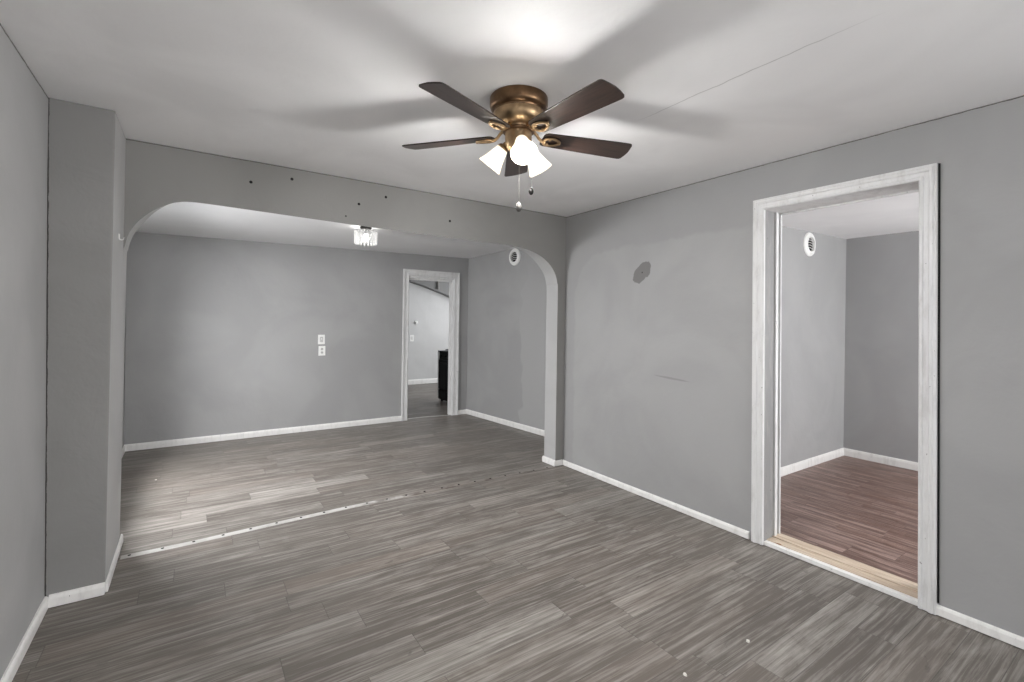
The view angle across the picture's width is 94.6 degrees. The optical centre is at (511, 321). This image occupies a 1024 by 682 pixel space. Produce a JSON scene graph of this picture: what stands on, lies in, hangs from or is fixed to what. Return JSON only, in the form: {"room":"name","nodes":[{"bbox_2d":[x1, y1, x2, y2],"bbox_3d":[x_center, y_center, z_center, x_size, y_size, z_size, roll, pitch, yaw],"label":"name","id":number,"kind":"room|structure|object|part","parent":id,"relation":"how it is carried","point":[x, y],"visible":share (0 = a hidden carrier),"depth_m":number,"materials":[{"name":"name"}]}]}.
{"room":"empty living room","nodes":[
{"label":"empty living room","id":0,"kind":"room"},
{"bbox_2d":[0,23,126,679],"bbox_3d":[-1.449,0.164,0.962,0.184,2.430,9.555,1,0,-34],"label":"wall","id":1,"kind":"structure","parent":0,"point":[23,101],"depth_m":1.91,"materials":[{"name":"grey paint"}]},
{"bbox_2d":[0,596,47,681],"bbox_3d":[-0.509,1.361,-0.274,0.016,0.053,6.095,1,0,-34],"label":"baseboard","id":2,"kind":"structure","parent":1,"relation":"attached to","point":[19,654],"depth_m":1.95,"materials":[{"name":"white paint"}]},
{"bbox_2d":[48,582,104,607],"bbox_3d":[-2.122,1.335,2.305,0.204,0.057,0.016,1,0,-34],"label":"baseboard","id":3,"kind":"structure","parent":1,"relation":"attached to","point":[78,594],"depth_m":2.30,"materials":[{"name":"white paint"}]},
{"bbox_2d":[45,98,125,596],"bbox_3d":[-2.246,0.152,2.499,0.247,2.430,0.465,1,0,-34],"label":"wall column","id":4,"kind":"structure","parent":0,"point":[87,144],"depth_m":2.31,"materials":[{"name":"grey paint"}]},
{"bbox_2d":[124,232,468,451],"bbox_3d":[-2.220,0.092,6.115,4.316,2.550,0.145,1,0,-34],"label":"wall","id":5,"kind":"structure","parent":0,"point":[221,336],"depth_m":5.53,"materials":[{"name":"grey paint"}]},
{"bbox_2d":[125,416,400,451],"bbox_3d":[-2.754,1.319,5.671,2.963,0.070,0.013,1,0,-34],"label":"baseboard","id":6,"kind":"structure","parent":5,"relation":"attached to","point":[204,439],"depth_m":5.49,"materials":[{"name":"white paint"}]},
{"bbox_2d":[318,346,324,355],"bbox_3d":[-2.381,0.370,5.916,0.082,0.120,0.010,1,0,-34],"label":"wall outlet","id":7,"kind":"object","parent":5,"relation":"attached to","point":[321,351],"visible":1,"depth_m":5.91,"materials":[{"name":"white plastic"}]},
{"bbox_2d":[318,335,324,343],"bbox_3d":[-2.383,0.228,5.907,0.080,0.120,0.020,1,0,-34],"label":"light switch","id":8,"kind":"object","parent":5,"relation":"attached to","point":[321,338],"visible":1,"depth_m":5.91,"materials":[{"name":"white plastic"}]},
{"bbox_2d":[401,269,459,420],"bbox_3d":[-1.190,0.332,6.800,0.865,2.101,0.171,1,0,-34],"label":"door frame","id":9,"kind":"structure","parent":5,"relation":"in","point":[452,278],"depth_m":6.93,"materials":[{"name":"white paint"}]},
{"bbox_2d":[458,409,465,414],"bbox_3d":[-0.740,1.352,7.035,0.164,0.065,0.013,1,0,-34],"label":"baseboard","id":10,"kind":"structure","parent":5,"relation":"attached to","point":[464,410],"depth_m":7.03,"materials":[{"name":"white paint"}]},
{"bbox_2d":[136,202,513,258],"bbox_3d":[-1.492,-1.015,4.994,4.336,0.255,2.550,1,0,-34],"label":"ceiling","id":11,"kind":"structure","parent":0,"point":[194,219],"depth_m":4.97,"materials":[{"name":"paint"}]},
{"bbox_2d":[355,226,376,241],"bbox_3d":[-1.471,-0.862,4.750,0.228,0.176,0.224,1,0,-34],"label":"ceiling light","id":12,"kind":"object","parent":11,"relation":"hanging from","point":[365,237],"visible":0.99,"depth_m":4.73,"materials":[{"name":"silver metal"}]},
{"bbox_3d":[-1.471,-0.841,4.750,0.060,0.082,0.060,1,0,-34],"label":"bulb","id":13,"kind":"part","parent":12,"relation":"part of","materials":[{"name":"white glass"}]},
{"bbox_2d":[117,139,565,544],"bbox_3d":[-0.738,0.154,3.881,4.266,2.470,0.178,1,0,-34],"label":"wall","id":14,"kind":"structure","parent":0,"point":[157,176],"depth_m":3.46,"materials":[{"name":"grey paint"}]},
{"bbox_2d":[105,534,122,591],"bbox_3d":[-2.223,1.337,2.644,0.011,0.051,0.640,1,0,-34],"label":"baseboard","id":15,"kind":"structure","parent":14,"relation":"attached to","point":[118,549],"depth_m":2.58,"materials":[{"name":"white paint"}]},
{"bbox_2d":[542,456,555,465],"bbox_3d":[0.362,1.373,4.642,0.018,0.055,0.195,1,0,-34],"label":"baseboard","id":16,"kind":"structure","parent":14,"relation":"attached to","point":[545,459],"depth_m":4.63,"materials":[{"name":"white paint"}]},
{"bbox_2d":[556,459,562,465],"bbox_3d":[0.457,1.376,4.591,0.083,0.051,0.012,1,0,-34],"label":"baseboard","id":17,"kind":"structure","parent":14,"relation":"attached to","point":[558,462],"depth_m":4.59,"materials":[{"name":"white paint"}]},
{"bbox_2d":[407,383,447,417],"bbox_3d":[-1.573,1.377,8.713,5.200,0.001,3.430,1,0,-34],"label":"floor","id":18,"kind":"structure","parent":0,"point":[423,400],"depth_m":8.03,"materials":[{"name":"grey plastic"}]},
{"bbox_2d":[437,349,447,401],"bbox_3d":[-0.823,0.938,8.063,0.688,0.900,0.756,1,0,-34],"label":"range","id":19,"kind":"object","parent":18,"relation":"on","point":[442,391],"visible":0.31,"depth_m":8.05,"materials":[{"name":"black metal"}]},
{"bbox_3d":[-1.276,0.914,8.201,0.024,0.775,0.014,1,0,-34],"label":"trim","id":20,"kind":"part","parent":19,"relation":"part of","materials":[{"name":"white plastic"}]},
{"bbox_3d":[-1.068,0.914,7.897,0.020,0.500,0.710,1,0,-34],"label":"oven door","id":21,"kind":"part","parent":19,"relation":"part of","materials":[{"name":"black metal"}]},
{"bbox_3d":[-1.073,1.262,7.897,0.020,0.155,0.710,1,0,-34],"label":"drawer","id":22,"kind":"part","parent":19,"relation":"part of","materials":[{"name":"black metal"}]},
{"bbox_2d":[408,282,448,384],"bbox_3d":[-2.470,0.064,10.067,5.200,2.600,0.160,1,0,-34],"label":"wall","id":23,"kind":"structure","parent":0,"point":[430,308],"depth_m":10.37,"materials":[{"name":"paint"}]},
{"bbox_2d":[408,378,437,384],"bbox_3d":[-2.438,1.307,9.992,4.900,0.105,0.020,1,0,-34],"label":"baseboard","id":24,"kind":"structure","parent":23,"relation":"attached to","point":[430,380],"depth_m":10.31,"materials":[{"name":"white paint"}]},
{"bbox_2d":[409,280,448,297],"bbox_3d":[-1.452,-0.681,10.541,1.800,0.880,0.195,1,0,-34],"label":"ceiling","id":25,"kind":"structure","parent":23,"relation":"attached to","point":[443,289],"depth_m":10.29,"materials":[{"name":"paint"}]},
{"bbox_2d":[466,249,546,429],"bbox_3d":[0.233,0.189,6.135,0.199,2.430,2.645,1,0,-40],"label":"wall","id":26,"kind":"structure","parent":0,"point":[506,337],"depth_m":6.34,"materials":[{"name":"grey paint"}]},
{"bbox_2d":[466,409,544,435],"bbox_3d":[0.113,1.362,6.099,0.013,0.070,2.532,1,0,-39],"label":"baseboard","id":27,"kind":"structure","parent":26,"relation":"attached to","point":[541,432],"depth_m":6.30,"materials":[{"name":"white paint"}]},
{"bbox_2d":[509,248,520,265],"bbox_3d":[0.030,-0.850,6.231,0.024,0.228,0.228,1,0,-39],"label":"air vent","id":28,"kind":"object","parent":26,"relation":"in","point":[514,256],"visible":1,"depth_m":6.22,"materials":[{"name":"white plastic"}]},
{"bbox_2d":[0,0,1023,216],"bbox_3d":[0.890,-1.065,0.900,3.690,0.104,6.610,1,0,-34],"label":"ceiling","id":29,"kind":"structure","parent":0,"point":[710,89],"depth_m":1.96,"materials":[{"name":"paint"}]},
{"bbox_2d":[402,79,631,211],"bbox_3d":[0.054,-0.762,2.157,1.122,0.534,1.092,1,0,-34],"label":"ceiling fan","id":30,"kind":"object","parent":29,"relation":"hanging from","point":[519,111],"visible":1,"depth_m":2.08,"materials":[{"name":"brown wood"}]},
{"bbox_3d":[-0.305,-0.863,2.287,0.464,0.033,0.132,1,0,17],"label":"blade","id":31,"kind":"part","parent":30,"relation":"part of","materials":[{"name":"brown wood"}]},
{"bbox_3d":[-0.172,-0.861,1.897,0.132,0.033,0.464,1,0,35],"label":"blade","id":32,"kind":"part","parent":30,"relation":"part of","materials":[{"name":"brown wood"}]},
{"bbox_3d":[-0.097,-0.759,2.224,0.118,0.135,0.127,1,0,-34],"label":"lamp shade","id":33,"kind":"part","parent":30,"relation":"part of","materials":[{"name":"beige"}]},
{"bbox_3d":[0.025,-0.858,2.533,0.132,0.033,0.464,1,0,-1],"label":"blade","id":34,"kind":"part","parent":30,"relation":"part of","materials":[{"name":"brown wood"}]},
{"bbox_3d":[0.030,-0.877,2.183,0.148,0.011,0.148,1,0,-34],"label":"rotor plate","id":35,"kind":"part","parent":30,"relation":"part of","materials":[{"name":"brown metal"}]},
{"bbox_3d":[0.044,-0.770,2.073,0.056,0.079,0.072,1,0,-34],"label":"bulb","id":36,"kind":"part","parent":30,"relation":"part of","materials":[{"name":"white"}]},
{"bbox_3d":[0.044,-0.757,2.055,0.115,0.135,0.130,1,0,-34],"label":"lamp shade","id":37,"kind":"part","parent":30,"relation":"part of","materials":[{"name":"beige glass"}]},
{"bbox_3d":[0.121,-0.756,2.264,0.132,0.135,0.118,1,0,-34],"label":"lamp shade","id":38,"kind":"part","parent":30,"relation":"part of","materials":[{"name":"beige glass"}]},
{"bbox_3d":[0.239,-0.855,1.902,0.132,0.033,0.464,1,0,-37],"label":"blade","id":39,"kind":"part","parent":30,"relation":"part of","materials":[{"name":"brown wood"}]},
{"bbox_3d":[0.361,-0.853,2.295,0.464,0.033,0.132,1,0,-19],"label":"blade","id":40,"kind":"part","parent":30,"relation":"part of","materials":[{"name":"brown wood"}]},
{"bbox_2d":[12,414,1023,681],"bbox_3d":[0.291,1.404,2.246,4.206,0.001,9.370,1,0,-34],"label":"floor","id":41,"kind":"structure","parent":0,"point":[562,573],"depth_m":2.45,"materials":[{"name":"grey plastic"}]},
{"bbox_2d":[120,466,555,559],"bbox_3d":[-0.939,1.383,3.658,3.234,0.007,0.109,1,0,-34],"label":"transition strip","id":42,"kind":"object","parent":41,"relation":"on","point":[544,468],"visible":1,"depth_m":3.34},
{"bbox_2d":[563,95,1023,636],"bbox_3d":[2.439,0.221,1.938,0.170,2.430,6.810,1,0,-34],"label":"wall","id":43,"kind":"structure","parent":0,"point":[659,286],"depth_m":3.12,"materials":[{"name":"grey paint"}]},
{"bbox_2d":[563,460,749,538],"bbox_3d":[1.018,1.387,3.848,0.013,0.047,1.872,1,0,-34],"label":"baseboard","id":44,"kind":"structure","parent":43,"relation":"attached to","point":[741,532],"depth_m":3.60,"materials":[{"name":"white paint"}]},
{"bbox_2d":[751,163,939,614],"bbox_3d":[1.898,0.326,2.732,0.214,2.205,0.942,1,0,-34],"label":"door frame","id":45,"kind":"structure","parent":43,"relation":"in","point":[925,180],"depth_m":2.68,"materials":[{"name":"white paint"}]},
{"bbox_3d":[1.975,0.335,2.789,0.018,2.181,0.894,1,0,-34],"label":"casing","id":46,"kind":"part","parent":45,"relation":"part of","materials":[{"name":"white paint"}]},
{"bbox_2d":[936,604,1023,649],"bbox_3d":[3.109,1.417,0.760,0.013,0.047,3.750,1,0,-34],"label":"baseboard","id":47,"kind":"structure","parent":43,"relation":"attached to","point":[1013,639],"depth_m":2.16,"materials":[{"name":"white paint"}]},
{"bbox_2d":[781,226,845,466],"bbox_3d":[2.539,0.188,4.445,2.806,2.500,0.090,1,0,-34],"label":"wall","id":48,"kind":"structure","parent":0,"point":[814,286],"depth_m":4.69,"materials":[{"name":"grey paint"}]},
{"bbox_2d":[803,232,815,256],"bbox_3d":[2.924,-0.754,4.627,0.236,0.236,0.024,1,0,-34],"label":"air vent","id":49,"kind":"object","parent":48,"relation":"in","point":[809,243],"visible":1,"depth_m":4.62,"materials":[{"name":"white plastic"}]},
{"bbox_2d":[781,448,843,476],"bbox_3d":[2.499,1.392,4.367,2.641,0.080,0.013,1,0,-34],"label":"baseboard","id":50,"kind":"structure","parent":48,"relation":"attached to","point":[810,462],"depth_m":4.68,"materials":[{"name":"white paint"}]},
{"bbox_2d":[780,456,917,583],"bbox_3d":[3.370,1.448,3.081,2.830,0.001,3.300,1,0,-34],"label":"floor","id":51,"kind":"structure","parent":0,"point":[860,510],"depth_m":3.56,"materials":[{"name":"brown laminate"}]},
{"bbox_2d":[782,192,918,238],"bbox_3d":[3.469,-0.914,3.034,2.776,0.160,3.350,1,0,-34],"label":"ceiling","id":52,"kind":"structure","parent":0,"point":[895,214],"depth_m":4.02,"materials":[{"name":"paint"}]},
{"bbox_2d":[843,231,918,462],"bbox_3d":[4.569,0.217,3.820,0.145,2.500,3.400,1,0,-34],"label":"wall","id":53,"kind":"structure","parent":0,"point":[882,303],"depth_m":4.83,"materials":[{"name":"grey paint"}]},
{"bbox_2d":[844,448,917,470],"bbox_3d":[4.483,1.421,3.780,0.013,0.080,3.210,1,0,-34],"label":"baseboard","id":54,"kind":"structure","parent":53,"relation":"attached to","point":[906,464],"depth_m":4.82,"materials":[{"name":"white paint"}]}
]}

